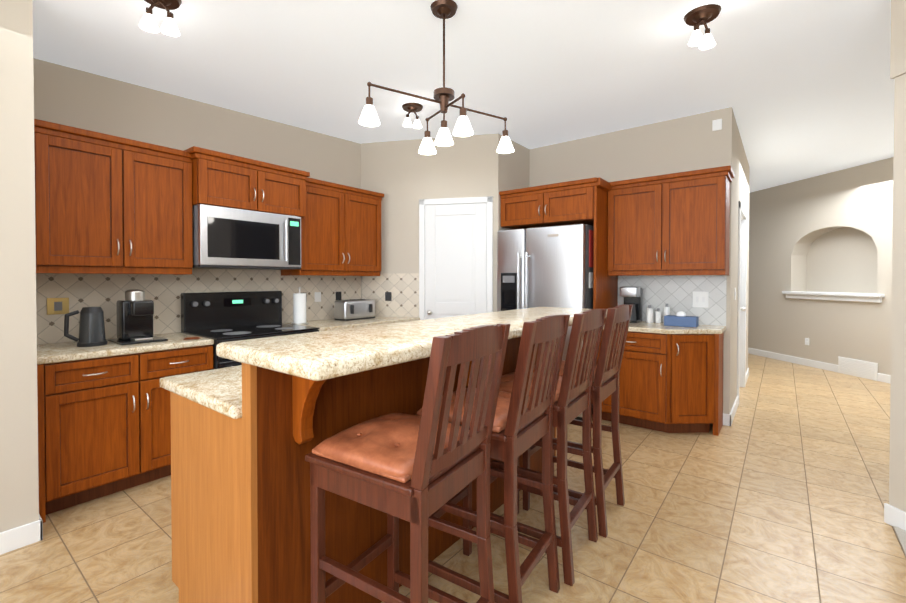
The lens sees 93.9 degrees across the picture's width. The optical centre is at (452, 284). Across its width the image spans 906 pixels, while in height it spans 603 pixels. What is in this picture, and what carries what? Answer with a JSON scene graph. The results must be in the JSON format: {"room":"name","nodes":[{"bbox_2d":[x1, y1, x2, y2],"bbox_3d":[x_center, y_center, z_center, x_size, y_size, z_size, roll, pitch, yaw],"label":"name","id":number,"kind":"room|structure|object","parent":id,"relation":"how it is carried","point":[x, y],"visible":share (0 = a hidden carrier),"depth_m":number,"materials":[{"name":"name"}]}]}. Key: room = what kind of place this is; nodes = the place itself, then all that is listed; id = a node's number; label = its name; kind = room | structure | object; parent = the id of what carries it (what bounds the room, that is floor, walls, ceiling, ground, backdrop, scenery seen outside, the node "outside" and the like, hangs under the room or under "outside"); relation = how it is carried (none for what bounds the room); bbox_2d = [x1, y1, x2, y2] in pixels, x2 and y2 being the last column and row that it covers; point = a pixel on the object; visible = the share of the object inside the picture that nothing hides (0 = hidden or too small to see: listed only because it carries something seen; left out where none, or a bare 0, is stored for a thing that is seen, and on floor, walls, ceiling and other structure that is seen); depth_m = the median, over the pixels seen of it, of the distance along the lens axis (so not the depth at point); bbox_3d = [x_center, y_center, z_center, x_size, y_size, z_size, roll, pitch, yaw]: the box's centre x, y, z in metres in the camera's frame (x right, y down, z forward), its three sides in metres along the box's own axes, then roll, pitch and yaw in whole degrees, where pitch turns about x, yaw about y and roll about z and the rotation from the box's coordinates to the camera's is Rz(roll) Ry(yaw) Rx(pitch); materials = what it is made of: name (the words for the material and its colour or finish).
{"room":"kitchen","nodes":[
{"label":"kitchen","id":0,"kind":"room"},
{"bbox_2d":[0,0,38,532],"bbox_3d":[-3.510,-0.180,1.032,0.836,3.000,3.468,1,1,38],"label":"wall","id":1,"kind":"structure","parent":0,"point":[19,493],"depth_m":2.09,"materials":[{"name":"beige paint"}]},
{"bbox_2d":[0,514,42,554],"bbox_3d":[-3.256,1.270,0.860,0.230,0.105,3.480,1,1,38],"label":"baseboard","id":2,"kind":"structure","parent":1,"relation":"attached to","point":[21,536],"depth_m":2.10,"materials":[{"name":"white"}]},
{"bbox_2d":[33,58,360,344],"bbox_3d":[-2.568,-0.205,3.043,0.150,3.000,7.800,1,1,38],"label":"wall","id":3,"kind":"structure","parent":0,"point":[69,96],"depth_m":3.39,"materials":[{"name":"beige paint"}]},
{"bbox_2d":[34,123,197,270],"bbox_3d":[-2.334,-0.528,2.925,0.350,0.819,0.846,1,1,38],"label":"upper cabinet","id":4,"kind":"object","parent":3,"relation":"attached to","point":[116,217],"depth_m":2.77,"materials":[{"name":"brown wood"}]},
{"bbox_2d":[186,147,265,206],"bbox_3d":[-1.882,-0.792,3.429,0.440,0.385,0.507,1,1,38],"label":"upper cabinet","id":5,"kind":"object","parent":3,"relation":"attached to","point":[214,172],"depth_m":3.25,"materials":[{"name":"brown wood"}]},
{"bbox_2d":[36,269,418,344],"bbox_3d":[-1.571,0.122,3.686,0.633,0.510,3.093,1,1,38],"label":"backsplash","id":6,"kind":"structure","parent":3,"relation":"attached to","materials":[{"name":"beige tile"}]},
{"bbox_2d":[194,191,305,270],"bbox_3d":[-1.760,-0.408,3.559,0.476,0.512,0.830,1,1,38],"label":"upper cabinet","id":7,"kind":"object","parent":3,"relation":"attached to","point":[229,231],"depth_m":3.39,"materials":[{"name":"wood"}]},
{"bbox_2d":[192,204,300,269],"bbox_3d":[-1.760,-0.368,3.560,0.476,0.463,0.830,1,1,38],"label":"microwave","id":8,"kind":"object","parent":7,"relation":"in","point":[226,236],"depth_m":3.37,"materials":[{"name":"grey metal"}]},
{"bbox_2d":[266,163,309,218],"bbox_3d":[-1.646,-0.796,3.732,0.440,0.385,0.507,1,1,38],"label":"upper cabinet","id":9,"kind":"object","parent":3,"relation":"attached to","point":[283,185],"depth_m":3.67,"materials":[{"name":"brown wood"}]},
{"bbox_2d":[306,179,381,274],"bbox_3d":[-1.222,-0.546,4.352,0.350,0.819,0.985,1,1,38],"label":"upper cabinet","id":10,"kind":"object","parent":3,"relation":"attached to","point":[343,228],"depth_m":4.22,"materials":[{"name":"brown wood"}]},
{"bbox_2d":[284,318,409,330],"bbox_3d":[-1.019,0.388,4.383,0.646,0.040,1.319,1,1,38],"label":"countertop","id":11,"kind":"structure","parent":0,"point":[324,324],"depth_m":4.15,"materials":[{"name":"beige stone"}]},
{"bbox_2d":[291,287,307,324],"bbox_3d":[-1.450,0.196,4.003,0.150,0.353,0.150,1,1,38],"label":"paper towel","id":12,"kind":"object","parent":11,"relation":"on","point":[299,308],"visible":0.98,"depth_m":3.96,"materials":[{"name":"white paper"}]},
{"bbox_2d":[334,299,374,320],"bbox_3d":[-1.036,0.262,4.506,0.215,0.207,0.420,1,1,38],"label":"toaster","id":13,"kind":"object","parent":11,"relation":"on","point":[351,309],"visible":1,"depth_m":4.39,"materials":[{"name":"silver metal"}]},
{"bbox_2d":[362,273,419,318],"bbox_3d":[-0.707,0.118,4.780,0.616,0.490,0.304,1,1,38],"label":"backsplash","id":14,"kind":"structure","parent":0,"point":[395,295],"depth_m":4.76,"materials":[{"name":"beige tile"}]},
{"bbox_2d":[361,133,504,311],"bbox_3d":[-0.276,-0.226,4.742,1.464,3.000,0.776,1,1,38],"label":"wall","id":15,"kind":"structure","parent":0,"point":[403,176],"depth_m":4.71,"materials":[{"name":"beige paint"}]},
{"bbox_2d":[425,203,486,319],"bbox_3d":[0.012,0.193,4.607,0.622,2.142,0.352,1,1,38],"label":"pantry door","id":16,"kind":"structure","parent":15,"relation":"in","point":[455,259],"depth_m":4.61,"materials":[{"name":"white wood"}]},
{"bbox_2d":[419,196,492,319],"bbox_3d":[0.025,0.165,4.620,0.820,2.220,0.019,0,1,12],"label":"door frame","id":17,"kind":"structure","parent":15,"relation":"attached to","point":[464,200],"depth_m":4.60,"materials":[{"name":"white wood"}]},
{"bbox_2d":[0,353,905,602],"bbox_3d":[3.103,1.320,3.018,9.150,0.050,14.700,1,1,38],"label":"floor","id":18,"kind":"structure","parent":0,"point":[777,491],"depth_m":2.28,"materials":[{"name":"tile"}]},
{"bbox_2d":[37,343,213,522],"bbox_3d":[-2.232,0.863,2.837,0.639,0.870,0.925,1,1,38],"label":"base cabinet","id":19,"kind":"object","parent":18,"relation":"on","point":[104,421],"depth_m":2.53,"materials":[{"name":"brown wood"}]},
{"bbox_2d":[37,331,213,362],"bbox_3d":[-2.229,0.408,2.830,0.646,0.040,0.927,1,1,38],"label":"countertop","id":20,"kind":"structure","parent":19,"relation":"on","point":[45,351],"depth_m":2.65,"materials":[{"name":"beige stone"}]},
{"bbox_2d":[64,307,106,346],"bbox_3d":[-2.334,0.266,2.689,0.150,0.244,0.211,1,1,38],"label":"kettle","id":21,"kind":"object","parent":20,"relation":"on","point":[91,328],"visible":1,"depth_m":2.66,"materials":[{"name":"black metal"}]},
{"bbox_2d":[108,289,167,344],"bbox_3d":[-2.152,0.209,2.890,0.300,0.353,0.260,1,1,38],"label":"coffee machine","id":22,"kind":"object","parent":20,"relation":"on","point":[135,310],"visible":1,"depth_m":2.85,"materials":[{"name":"black plastic"},{"name":"stainless steel"}]},
{"bbox_2d":[183,337,199,339],"bbox_3d":[-1.852,0.379,3.000,0.104,0.010,0.104,1,1,38],"label":"coaster","id":23,"kind":"object","parent":20,"relation":"on","point":[190,338],"visible":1,"depth_m":2.97,"materials":[{"name":"brown wood"}]},
{"bbox_2d":[181,291,319,368],"bbox_3d":[-1.637,0.677,3.495,0.742,1.225,0.840,1,1,38],"label":"range","id":24,"kind":"object","parent":18,"relation":"on","point":[218,317],"visible":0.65,"depth_m":3.53,"materials":[{"name":"black metal"}]},
{"bbox_2d":[163,314,555,602],"bbox_3d":[-0.119,0.764,2.345,0.865,1.080,2.250,1,1,38],"label":"kitchen island","id":25,"kind":"object","parent":18,"relation":"on","point":[258,424],"depth_m":1.49,"materials":[{"name":"brown wood"}]},
{"bbox_2d":[159,378,238,422],"bbox_3d":[-0.238,0.392,2.434,0.654,0.042,2.300,1,1,38],"label":"island countertop","id":26,"kind":"structure","parent":25,"relation":"on","point":[208,402],"depth_m":1.48,"materials":[{"name":"beige stone"}]},
{"bbox_2d":[216,307,607,382],"bbox_3d":[0.163,0.202,2.118,0.560,0.048,2.330,1,1,38],"label":"island countertop","id":27,"kind":"structure","parent":25,"relation":"on","point":[321,356],"depth_m":1.35,"materials":[{"name":"beige stone"}]},
{"bbox_2d":[305,323,509,602],"bbox_3d":[-0.135,0.719,1.386,0.528,1.194,0.428,0,1,32],"label":"stool","id":28,"kind":"object","parent":18,"relation":"on","point":[416,471],"visible":1,"depth_m":1.27,"materials":[{"name":"brown wood"}]},
{"bbox_2d":[415,314,569,602],"bbox_3d":[0.167,0.714,1.765,0.528,1.194,0.428,0,1,33],"label":"stool","id":29,"kind":"object","parent":18,"relation":"on","point":[523,422],"visible":0.54,"depth_m":1.62,"materials":[{"name":"brown wood"}]},
{"bbox_2d":[497,224,593,420],"bbox_3d":[1.043,0.355,4.435,0.934,1.845,0.838,1,1,38],"label":"fridge","id":30,"kind":"object","parent":18,"relation":"on","point":[550,266],"visible":0.46,"depth_m":4.08,"materials":[{"name":"grey metal"}]},
{"bbox_2d":[490,309,606,585],"bbox_3d":[0.447,0.710,2.116,0.528,1.194,0.428,0,1,34],"label":"stool","id":31,"kind":"object","parent":18,"relation":"on","point":[572,400],"visible":0.67,"depth_m":1.95,"materials":[{"name":"brown wood"}]},
{"bbox_2d":[523,304,632,537],"bbox_3d":[0.724,0.705,2.463,0.528,1.194,0.428,0,1,35],"label":"stool","id":32,"kind":"object","parent":18,"relation":"on","point":[605,384],"visible":0.5,"depth_m":2.29,"materials":[{"name":"brown wood"}]},
{"bbox_2d":[596,327,666,432],"bbox_3d":[1.769,0.848,4.020,0.593,0.870,0.639,1,1,38],"label":"base cabinet","id":33,"kind":"object","parent":18,"relation":"on","point":[643,370],"depth_m":3.71,"materials":[{"name":"brown wood"}]},
{"bbox_2d":[667,331,722,435],"bbox_3d":[2.007,0.853,3.609,0.412,0.870,0.284,1,1,38],"label":"base cabinet","id":34,"kind":"object","parent":18,"relation":"on","point":[692,360],"depth_m":3.60,"materials":[{"name":"brown wood"}]},
{"bbox_2d":[604,319,725,338],"bbox_3d":[1.914,0.394,3.898,0.960,0.040,0.646,1,1,38],"label":"countertop","id":35,"kind":"structure","parent":34,"relation":"on","point":[703,328],"depth_m":3.66,"materials":[{"name":"beige stone"}]},
{"bbox_2d":[620,287,642,322],"bbox_3d":[1.768,0.195,4.195,0.160,0.349,0.222,1,1,38],"label":"drip coffee maker","id":36,"kind":"object","parent":35,"relation":"on","point":[633,296],"visible":0.67,"depth_m":4.14,"materials":[{"name":"black"}]},
{"bbox_2d":[646,305,652,322],"bbox_3d":[1.926,0.285,4.138,0.058,0.170,0.060,1,1,38],"label":"bottle","id":37,"kind":"object","parent":35,"relation":"on","point":[649,314],"depth_m":4.11,"materials":[{"name":"white plastic"}]},
{"bbox_2d":[655,308,660,322],"bbox_3d":[1.999,0.301,4.119,0.049,0.140,0.050,1,1,38],"label":"bottle","id":38,"kind":"object","parent":35,"relation":"on","point":[657,313],"depth_m":4.10,"materials":[{"name":"white plastic"}]},
{"bbox_2d":[664,304,669,315],"bbox_3d":[2.050,0.276,4.054,0.055,0.190,0.056,1,1,38],"label":"bottle","id":39,"kind":"object","parent":35,"relation":"on","point":[666,309],"depth_m":4.03,"materials":[{"name":"white plastic"}]},
{"bbox_2d":[664,311,698,327],"bbox_3d":[2.067,0.307,3.831,0.260,0.134,0.130,1,1,38],"label":"tissue box","id":40,"kind":"object","parent":35,"relation":"on","point":[680,319],"visible":1,"depth_m":3.79,"materials":[{"name":"blue cardboard"}]},
{"bbox_2d":[719,331,723,432],"bbox_3d":[2.208,0.850,3.817,0.350,0.870,0.418,1,1,38],"label":"end panel","id":41,"kind":"object","parent":18,"relation":"on","point":[720,360],"depth_m":3.73,"materials":[{"name":"brown wood"}]},
{"bbox_2d":[893,526,905,555],"bbox_3d":[2.276,1.347,-1.663,4.700,0.012,6.300,1,1,38],"label":"carpet floor","id":42,"kind":"structure","parent":18,"relation":"on","point":[900,534],"depth_m":2.17,"materials":[{"name":"beige carpet"}]},
{"bbox_2d":[33,0,893,192],"bbox_3d":[3.083,-1.444,2.999,9.400,0.302,14.900,1,1,38],"label":"ceiling","id":43,"kind":"structure","parent":0,"point":[803,89],"depth_m":2.98,"materials":[{"name":"white paint"}]},
{"bbox_2d":[139,0,181,36],"bbox_3d":[-1.489,-1.381,2.148,0.190,0.174,0.190,1,1,38],"label":"ceiling spotlight","id":44,"kind":"object","parent":43,"relation":"attached to","point":[148,23],"visible":1,"depth_m":2.14,"materials":[{"name":"white glass"}]},
{"bbox_2d":[402,103,422,128],"bbox_3d":[-0.360,-1.493,3.754,0.190,0.174,0.190,1,1,38],"label":"ceiling spotlight","id":45,"kind":"object","parent":43,"relation":"attached to","point":[409,108],"visible":1,"depth_m":3.73,"materials":[{"name":"white glass"}]},
{"bbox_2d":[358,0,513,154],"bbox_3d":[-0.049,-1.146,2.318,0.465,0.742,0.914,1,1,38],"label":"chandelier","id":46,"kind":"object","parent":43,"relation":"hanging from","point":[443,96],"visible":1,"depth_m":2.29,"materials":[{"name":"white glass"}]},
{"bbox_2d":[684,4,720,49],"bbox_3d":[1.443,-1.480,2.450,0.190,0.174,0.190,1,1,38],"label":"ceiling spotlight","id":47,"kind":"object","parent":43,"relation":"attached to","point":[697,17],"visible":1,"depth_m":2.43,"materials":[{"name":"brown metal"}]},
{"bbox_2d":[505,140,529,229],"bbox_3d":[0.690,-0.228,4.872,0.100,3.000,0.610,1,1,38],"label":"wall","id":48,"kind":"structure","parent":0,"point":[517,163],"depth_m":4.84,"materials":[{"name":"beige paint"}]},
{"bbox_2d":[500,187,554,228],"bbox_3d":[0.934,-0.789,4.631,0.565,0.339,0.669,1,1,38],"label":"upper cabinet","id":49,"kind":"object","parent":48,"relation":"attached to","point":[519,209],"depth_m":4.36,"materials":[{"name":"brown wood"}]},
{"bbox_2d":[529,107,732,413],"bbox_3d":[1.203,-0.229,4.954,3.450,3.000,0.150,1,1,38],"label":"wall","id":50,"kind":"structure","parent":0,"point":[688,143],"depth_m":4.22,"materials":[{"name":"beige paint"}]},
{"bbox_2d":[551,179,606,230],"bbox_3d":[1.282,-0.786,4.360,0.565,0.339,0.669,1,1,38],"label":"upper cabinet","id":51,"kind":"object","parent":50,"relation":"attached to","point":[571,203],"depth_m":4.05,"materials":[{"name":"brown wood"}]},
{"bbox_2d":[603,167,730,274],"bbox_3d":[2.012,-0.562,3.997,0.983,0.860,0.350,1,1,38],"label":"upper cabinet","id":52,"kind":"object","parent":50,"relation":"attached to","point":[661,241],"depth_m":3.82,"materials":[{"name":"brown wood"}]},
{"bbox_2d":[618,275,726,325],"bbox_3d":[2.112,0.116,4.147,0.960,0.510,0.009,1,1,38],"label":"backsplash","id":53,"kind":"structure","parent":50,"relation":"attached to","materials":[{"name":"white tile"}]},
{"bbox_2d":[731,112,749,408],"bbox_3d":[3.252,-0.228,4.898,0.150,3.000,2.280,1,1,38],"label":"wall","id":54,"kind":"structure","parent":0,"point":[741,171],"depth_m":4.22,"materials":[{"name":"beige paint"}]},
{"bbox_2d":[726,396,737,425],"bbox_3d":[2.755,1.229,4.153,0.024,0.105,0.794,1,1,38],"label":"baseboard","id":55,"kind":"structure","parent":54,"relation":"attached to","point":[728,419],"depth_m":3.94,"materials":[{"name":"white wood"}]},
{"bbox_2d":[737,201,746,405],"bbox_3d":[3.265,0.194,4.906,0.168,2.155,1.040,1,1,38],"label":"door frame","id":56,"kind":"structure","parent":54,"relation":"attached to","point":[741,315],"depth_m":5.21,"materials":[{"name":"white"}]},
{"bbox_2d":[748,157,892,374],"bbox_3d":[5.746,-0.235,5.450,0.300,3.000,6.000,0,1,-7],"label":"wall","id":57,"kind":"structure","parent":0,"point":[830,232],"depth_m":6.35,"materials":[{"name":"beige paint"}]},
{"bbox_2d":[748,348,890,383],"bbox_3d":[5.590,1.213,5.449,0.014,0.105,6.000,0,1,-7],"label":"baseboard","id":58,"kind":"structure","parent":57,"relation":"attached to","point":[885,378],"depth_m":6.57,"materials":[{"name":"white wood"}]},
{"bbox_2d":[782,291,884,302],"bbox_3d":[5.609,0.170,6.194,0.350,0.112,1.420,0,1,-7],"label":"trim","id":59,"kind":"structure","parent":57,"relation":"attached to","point":[856,297],"depth_m":6.06,"materials":[{"name":"white"}]},
{"bbox_2d":[838,356,877,380],"bbox_3d":[5.534,1.143,5.794,0.012,0.235,0.500,0,1,-7],"label":"air vent","id":60,"kind":"object","parent":57,"relation":"in","point":[859,368],"visible":1,"depth_m":5.77,"materials":[{"name":"white plastic"}]},
{"bbox_2d":[889,0,905,511],"bbox_3d":[2.782,-0.165,-0.170,0.212,3.000,5.012,0,1,-7],"label":"wall","id":61,"kind":"structure","parent":0,"point":[897,480],"depth_m":2.26,"materials":[{"name":"beige paint"}]},
{"bbox_2d":[884,503,905,530],"bbox_3d":[2.681,1.282,-0.164,0.014,0.105,5.014,0,1,-7],"label":"baseboard","id":62,"kind":"structure","parent":61,"relation":"attached to","point":[895,516],"depth_m":2.27,"materials":[{"name":"white"}]}
]}

